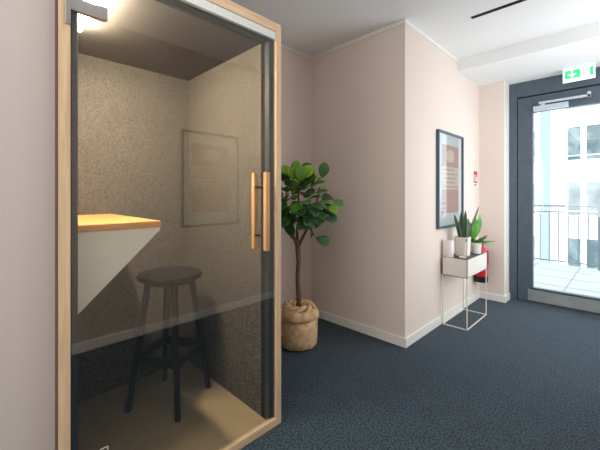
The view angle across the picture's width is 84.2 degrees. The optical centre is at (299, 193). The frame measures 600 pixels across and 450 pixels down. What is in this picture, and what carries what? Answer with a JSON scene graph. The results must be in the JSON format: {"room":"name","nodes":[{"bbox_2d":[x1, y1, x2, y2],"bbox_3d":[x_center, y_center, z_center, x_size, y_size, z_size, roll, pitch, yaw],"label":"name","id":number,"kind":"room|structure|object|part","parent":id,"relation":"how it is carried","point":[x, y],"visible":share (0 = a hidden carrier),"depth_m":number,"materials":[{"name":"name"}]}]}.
{"room":"office hallway","nodes":[
{"label":"office hallway","id":0,"kind":"room"},
{"bbox_2d":[0,0,54,449],"bbox_3d":[-2.485,-0.090,0.378,1.139,2.780,3.420,0,0,45],"label":"wall","id":1,"kind":"structure","parent":0,"point":[27,27],"depth_m":1.13,"materials":[{"name":"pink paint"}]},
{"bbox_2d":[281,47,310,304],"bbox_3d":[-0.778,-0.090,2.785,0.150,2.780,2.400,0,0,45],"label":"wall","id":2,"kind":"structure","parent":0,"point":[295,68],"depth_m":3.39,"materials":[{"name":"beige paint"}]},
{"bbox_2d":[281,43,311,58],"bbox_3d":[-0.725,-1.464,2.726,0.008,0.032,2.392,0,0,45],"label":"trim","id":3,"kind":"structure","parent":2,"relation":"attached to","point":[282,45],"depth_m":3.40,"materials":[{"name":"white paint"}]},
{"bbox_2d":[311,23,478,337],"bbox_3d":[1.250,-0.090,4.046,1.234,2.780,2.251,0,0,45],"label":"wall","id":4,"kind":"structure","parent":0,"point":[379,102],"depth_m":3.12,"materials":[{"name":"beige paint"}]},
{"bbox_2d":[311,19,404,59],"bbox_3d":[0.504,-1.464,3.194,1.084,0.032,0.008,0,0,45],"label":"trim","id":5,"kind":"structure","parent":4,"relation":"attached to","point":[401,22],"depth_m":3.12,"materials":[{"name":"white paint"}]},
{"bbox_2d":[319,310,404,347],"bbox_3d":[0.502,1.260,3.192,1.084,0.080,0.014,0,0,45],"label":"baseboard","id":6,"kind":"structure","parent":4,"relation":"attached to","point":[388,337],"depth_m":3.09,"materials":[{"name":"white paint"}]},
{"bbox_2d":[405,19,458,62],"bbox_3d":[1.318,-1.464,3.236,0.008,0.032,1.219,0,0,45],"label":"trim","id":7,"kind":"structure","parent":4,"relation":"attached to","point":[407,22],"depth_m":3.15,"materials":[{"name":"white paint"}]},
{"bbox_2d":[404,291,479,347],"bbox_3d":[1.569,1.260,3.483,0.014,0.080,1.935,0,0,45],"label":"baseboard","id":8,"kind":"structure","parent":4,"relation":"attached to","point":[424,330],"depth_m":3.23,"materials":[{"name":"white paint"}]},
{"bbox_2d":[436,129,463,228],"bbox_3d":[1.585,-0.145,3.486,0.029,0.980,0.678,0,0,45],"label":"framed poster","id":9,"kind":"object","parent":4,"relation":"attached to","point":[449,146],"visible":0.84,"depth_m":3.46,"materials":[{"name":"blue wood"}]},
{"bbox_2d":[442,144,457,213],"bbox_3d":[1.581,-0.155,3.490,0.001,0.706,0.448,0,0,45],"label":"print","id":10,"kind":"object","parent":9,"relation":"attached to","point":[449,151],"depth_m":3.47,"materials":[{"name":"pink paper"}]},
{"bbox_2d":[473,170,476,186],"bbox_3d":[2.152,-0.185,4.071,0.004,0.200,0.140,0,0,45],"label":"fire extinguisher sign","id":11,"kind":"object","parent":4,"relation":"attached to","point":[474,172],"visible":1,"depth_m":4.04,"materials":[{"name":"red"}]},
{"bbox_2d":[230,0,599,59],"bbox_3d":[-0.141,-1.540,1.442,3.160,0.120,8.440,0,0,45],"label":"ceiling","id":12,"kind":"structure","parent":0,"point":[309,27],"depth_m":2.80,"materials":[{"name":"white paint"}]},
{"bbox_2d":[471,0,525,18],"bbox_3d":[1.865,-1.476,2.362,1.203,0.009,0.034,0,0,45],"label":"ceiling slot","id":13,"kind":"object","parent":12,"relation":"attached to","point":[518,1],"visible":1,"depth_m":2.64,"materials":[{"name":"black plastic"}]},
{"bbox_2d":[240,298,599,449],"bbox_3d":[-0.258,1.360,1.326,3.160,0.120,8.110,0,0,45],"label":"floor","id":14,"kind":"structure","parent":0,"point":[526,375],"depth_m":2.24,"materials":[{"name":"blue carpet"}]},
{"bbox_2d":[55,0,280,449],"bbox_3d":[-0.814,0.170,1.859,1.070,2.260,1.041,0,0,45],"label":"booth","id":15,"kind":"object","parent":14,"relation":"on","point":[168,112],"visible":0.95,"depth_m":2.00,"materials":[{"name":"brown wood"}]},
{"bbox_3d":[-0.859,0.170,1.198,0.090,2.260,0.036,0,0,45],"label":"frame post","id":16,"kind":"part","parent":15,"relation":"part of","materials":[{"name":"brown wood"}]},
{"bbox_2d":[78,0,102,31],"bbox_3d":[-0.966,-0.844,1.510,0.498,0.036,0.060,0,0,45],"label":"ceiling lamp","id":17,"kind":"object","parent":15,"relation":"attached to","point":[83,21],"depth_m":1.58,"materials":[{"name":"white plastic"}]},
{"bbox_3d":[-1.177,0.180,2.225,0.040,2.240,1.038,0,0,45],"label":"panel","id":18,"kind":"part","parent":15,"relation":"part of","materials":[{"name":"grey fabric"}]},
{"bbox_2d":[125,266,210,421],"bbox_3d":[-0.804,0.879,2.061,0.379,0.787,0.379,0,0,12],"label":"bar stool","id":19,"kind":"object","parent":15,"relation":"on","point":[173,277],"visible":1,"depth_m":1.97,"materials":[{"name":"black wood"}]},
{"bbox_3d":[-0.958,0.897,1.971,0.145,0.750,0.038,0,0,-30],"label":"leg","id":20,"kind":"part","parent":19,"relation":"part of","materials":[{"name":"black wood"}]},
{"bbox_3d":[-0.896,0.897,2.214,0.039,0.750,0.145,0,0,-32],"label":"leg","id":21,"kind":"part","parent":19,"relation":"part of","materials":[{"name":"black wood"}]},
{"bbox_3d":[-0.804,0.501,2.061,0.380,0.033,0.380,0,0,45],"label":"seat","id":22,"kind":"part","parent":19,"relation":"part of","materials":[{"name":"black wood"}]},
{"bbox_3d":[-0.712,0.897,1.908,0.039,0.750,0.145,0,0,-32],"label":"leg","id":23,"kind":"part","parent":19,"relation":"part of","materials":[{"name":"black wood"}]},
{"bbox_3d":[-0.650,0.897,2.151,0.145,0.750,0.038,0,0,-30],"label":"leg","id":24,"kind":"part","parent":19,"relation":"part of","materials":[{"name":"black wood"}]},
{"bbox_3d":[-0.858,-0.900,1.889,0.885,0.080,0.913,0,0,45],"label":"ceiling panel","id":25,"kind":"part","parent":15,"relation":"part of","materials":[{"name":"grey fabric"}]},
{"bbox_3d":[-0.836,1.284,1.866,0.948,0.028,0.913,0,0,45],"label":"floor panel","id":26,"kind":"part","parent":15,"relation":"part of","materials":[{"name":"laminate"}]},
{"bbox_3d":[-0.510,0.180,2.237,0.885,2.240,0.072,0,0,45],"label":"panel","id":27,"kind":"part","parent":15,"relation":"part of","materials":[{"name":"grey fabric"}]},
{"bbox_3d":[-0.506,-0.935,1.552,0.090,0.050,0.964,0,0,45],"label":"frame rail","id":28,"kind":"part","parent":15,"relation":"part of","materials":[{"name":"brown wood"}]},
{"bbox_3d":[-0.483,1.279,1.530,0.026,0.042,0.964,0,0,45],"label":"frame rail","id":29,"kind":"part","parent":15,"relation":"part of","materials":[{"name":"brown wood"}]},
{"bbox_3d":[-0.250,0.092,1.831,0.025,0.415,0.025,0,0,45],"label":"handle","id":30,"kind":"part","parent":15,"relation":"part of","materials":[{"name":"brown wood"}]},
{"bbox_3d":[-0.177,0.092,1.758,0.025,0.415,0.025,0,0,45],"label":"handle","id":31,"kind":"part","parent":15,"relation":"part of","materials":[{"name":"brown wood"}]},
{"bbox_3d":[-0.151,0.170,1.906,0.090,2.260,0.038,0,0,45],"label":"frame post","id":32,"kind":"part","parent":15,"relation":"part of","materials":[{"name":"brown wood"}]},
{"bbox_2d":[281,160,343,352],"bbox_3d":[-0.021,0.508,2.867,0.650,1.584,0.627,0,0,45],"label":"fig tree","id":33,"kind":"object","parent":14,"relation":"on","point":[299,316],"visible":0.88,"depth_m":2.74,"materials":[{"name":"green plant"}]},
{"bbox_3d":[-0.014,1.150,2.857,0.300,0.300,0.300,0,0,45],"label":"pot","id":34,"kind":"part","parent":33,"relation":"part of","materials":[{"name":"brown"}]},
{"bbox_2d":[442,252,486,330],"bbox_3d":[1.714,0.965,3.445,0.238,0.670,0.593,0,0,45],"label":"stand","id":35,"kind":"object","parent":14,"relation":"on","point":[473,264],"visible":0.92,"depth_m":3.28,"materials":[{"name":"white painted metal"}]},
{"bbox_3d":[1.427,1.052,3.320,0.009,0.497,0.009,0,0,45],"label":"leg","id":36,"kind":"part","parent":35,"relation":"part of","materials":[{"name":"white metal"}]},
{"bbox_2d":[444,239,453,257],"bbox_3d":[1.491,0.543,3.318,0.086,0.172,0.086,0,0,45],"label":"vase","id":37,"kind":"object","parent":35,"relation":"on","point":[449,244],"visible":1,"depth_m":3.28,"materials":[{"name":"white ceramic"}]},
{"bbox_3d":[1.840,1.052,3.733,0.009,0.497,0.009,0,0,45],"label":"leg","id":38,"kind":"part","parent":35,"relation":"part of","materials":[{"name":"white metal"}]},
{"bbox_3d":[1.714,1.296,3.445,0.238,0.009,0.593,0,0,45],"label":"frame","id":39,"kind":"part","parent":35,"relation":"part of","materials":[{"name":"white metal"}]},
{"bbox_2d":[447,252,483,259],"bbox_3d":[1.714,0.645,3.445,0.226,0.029,0.581,0,0,45],"label":"tray","id":40,"kind":"object","parent":35,"relation":"on","point":[472,256],"depth_m":3.35,"materials":[{"name":"metal"}]},
{"bbox_2d":[454,207,478,255],"bbox_3d":[1.675,0.377,3.422,0.337,0.506,0.155,0,0,-27],"label":"potted snake plant","id":41,"kind":"object","parent":35,"relation":"on","point":[462,242],"visible":1,"depth_m":3.38,"materials":[{"name":"green plant"}]},
{"bbox_3d":[1.676,0.534,3.422,0.132,0.190,0.132,0,0,45],"label":"pot","id":42,"kind":"part","parent":41,"relation":"part of","materials":[{"name":"beige ceramic"}]},
{"bbox_3d":[1.589,1.052,3.158,0.009,0.497,0.009,0,0,45],"label":"leg","id":43,"kind":"part","parent":35,"relation":"part of","materials":[{"name":"white metal"}]},
{"bbox_2d":[467,214,481,251],"bbox_3d":[1.907,0.423,3.654,0.215,0.413,0.132,0,0,-16],"label":"lily","id":44,"kind":"object","parent":35,"relation":"on","point":[477,224],"visible":0.45,"depth_m":3.62,"materials":[{"name":"green plant"}]},
{"bbox_2d":[471,235,494,253],"bbox_3d":[1.917,0.534,3.537,0.273,0.191,0.169,0,0,-11],"label":"plant","id":45,"kind":"object","parent":35,"relation":"on","point":[476,245],"visible":0.94,"depth_m":3.51,"materials":[{"name":"green plant"}]},
{"bbox_3d":[1.876,0.572,3.533,0.104,0.115,0.104,0,0,45],"label":"pot","id":46,"kind":"part","parent":45,"relation":"part of","materials":[{"name":"white ceramic"}]},
{"bbox_3d":[2.002,1.052,3.571,0.009,0.497,0.009,0,0,45],"label":"leg","id":47,"kind":"part","parent":35,"relation":"part of","materials":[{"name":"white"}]},
{"bbox_2d":[479,81,508,295],"bbox_3d":[2.465,-0.028,4.189,0.282,2.655,0.330,0,0,45],"label":"wall","id":48,"kind":"structure","parent":0,"point":[491,96],"depth_m":4.06,"materials":[{"name":"beige paint"}]},
{"bbox_2d":[474,244,487,282],"bbox_3d":[2.206,0.797,4.019,0.146,0.505,0.278,0,0,45],"label":"fire extinguisher","id":49,"kind":"object","parent":48,"relation":"attached to","point":[480,277],"visible":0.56,"depth_m":3.94,"materials":[{"name":"red metal"}]},
{"bbox_2d":[480,291,505,302],"bbox_3d":[2.353,1.260,4.057,0.282,0.080,0.014,0,0,45],"label":"baseboard","id":50,"kind":"structure","parent":48,"relation":"attached to","point":[494,297],"depth_m":4.04,"materials":[{"name":"white paint"}]},
{"bbox_2d":[505,293,509,301],"bbox_3d":[2.524,1.260,4.038,0.014,0.080,0.200,0,0,45],"label":"baseboard","id":51,"kind":"structure","parent":48,"relation":"attached to","point":[508,294],"depth_m":4.04,"materials":[{"name":"white paint"}]},
{"bbox_2d":[509,67,599,314],"bbox_3d":[3.113,-0.028,3.619,1.436,2.655,0.158,0,0,45],"label":"door","id":52,"kind":"structure","parent":48,"relation":"in","point":[527,98],"depth_m":3.98,"materials":[{"name":"grey metal"}]},
{"bbox_3d":[3.084,1.199,3.639,0.985,0.142,0.007,0,0,45],"label":"kick plate","id":53,"kind":"part","parent":52,"relation":"part of","materials":[{"name":"metal"}]},
{"bbox_3d":[2.961,-1.062,3.725,0.460,0.075,0.065,0,0,45],"label":"closer arm","id":54,"kind":"part","parent":52,"relation":"part of","materials":[{"name":"silver metal"}]},
{"bbox_2d":[458,21,599,85],"bbox_3d":[2.715,-1.417,3.422,1.720,0.125,1.020,0,0,45],"label":"ceiling","id":55,"kind":"structure","parent":0,"point":[546,56],"depth_m":3.39,"materials":[{"name":"white paint"}]},
{"bbox_2d":[563,63,594,83],"bbox_3d":[2.960,-1.278,3.526,0.265,0.147,0.028,0,0,45],"label":"exit sign","id":56,"kind":"object","parent":55,"relation":"hanging from","point":[584,72],"visible":1,"depth_m":3.51,"materials":[{"name":"white"}]},
{"label":"outside","id":57,"kind":"structure","parent":0,"visible":0},
{"bbox_2d":[534,104,599,268],"bbox_3d":[16.907,-0.700,19.028,21.000,22.000,3.180,0,0,45],"label":"apartment building","id":58,"kind":"structure","parent":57,"point":[567,140],"depth_m":18.77,"materials":[{"name":"grey"}]},
{"bbox_3d":[13.812,-2.825,20.105,0.700,1.850,0.035,0,0,45],"label":"pane","id":59,"kind":"part","parent":58,"relation":"part of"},
{"bbox_3d":[15.346,-2.825,18.570,0.560,1.850,0.035,0,0,45],"label":"pane","id":60,"kind":"part","parent":58,"relation":"part of","materials":[{"name":"glass"}]},
{"bbox_3d":[15.346,0.275,18.570,0.560,1.850,0.035,0,0,45],"label":"pane","id":61,"kind":"part","parent":58,"relation":"part of","materials":[{"name":"grey glass"}]},
{"bbox_3d":[15.346,3.395,18.570,0.560,1.850,0.035,0,0,45],"label":"pane","id":62,"kind":"part","parent":58,"relation":"part of","materials":[{"name":"glass"}]},
{"bbox_3d":[15.912,3.395,18.005,0.560,1.850,0.035,0,0,45],"label":"pane","id":63,"kind":"part","parent":58,"relation":"part of","materials":[{"name":"glass"}]},
{"bbox_3d":[15.912,-2.825,18.005,0.560,1.850,0.035,0,0,45],"label":"pane","id":64,"kind":"part","parent":58,"relation":"part of","materials":[{"name":"glass"}]},
{"bbox_3d":[15.912,0.275,18.005,0.560,1.850,0.035,0,0,45],"label":"pane","id":65,"kind":"part","parent":58,"relation":"part of","materials":[{"name":"grey glass"}]},
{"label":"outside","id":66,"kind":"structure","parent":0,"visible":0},
{"bbox_2d":[534,261,599,296],"bbox_3d":[3.783,1.435,5.197,10.000,0.230,3.000,0,0,45],"label":"floor","id":67,"kind":"structure","parent":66,"point":[583,285],"depth_m":5.19,"materials":[{"name":"tile"}]},
{"bbox_2d":[534,205,599,270],"bbox_3d":[4.575,0.762,6.343,8.500,1.116,0.040,0,0,45],"label":"balcony railing","id":68,"kind":"object","parent":67,"relation":"on","point":[598,207],"visible":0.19,"depth_m":6.00,"materials":[{"name":"grey metal"}]},
{"bbox_3d":[4.575,0.330,6.343,8.500,0.022,0.022,0,0,45],"label":"rail","id":69,"kind":"part","parent":68,"relation":"part of","materials":[{"name":"grey metal"}]},
{"bbox_3d":[4.575,1.240,6.343,8.500,0.024,0.024,0,0,45],"label":"rail","id":70,"kind":"part","parent":68,"relation":"part of","materials":[{"name":"grey metal"}]},
{"bbox_3d":[4.575,0.220,6.343,8.500,0.032,0.032,0,0,45],"label":"rail","id":71,"kind":"part","parent":68,"relation":"part of","materials":[{"name":"grey metal"}]},
{"bbox_3d":[5.176,0.770,5.742,0.036,1.100,0.040,0,0,45],"label":"railing post","id":72,"kind":"part","parent":68,"relation":"part of","materials":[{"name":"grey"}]},
{"bbox_2d":[534,262,599,292],"bbox_3d":[3.772,1.319,5.187,10.000,0.003,2.930,0,0,45],"label":"joint","id":73,"kind":"object","parent":67,"relation":"on","point":[538,262],"visible":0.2,"depth_m":5.17,"materials":[{"name":"grey grout"}]}
]}

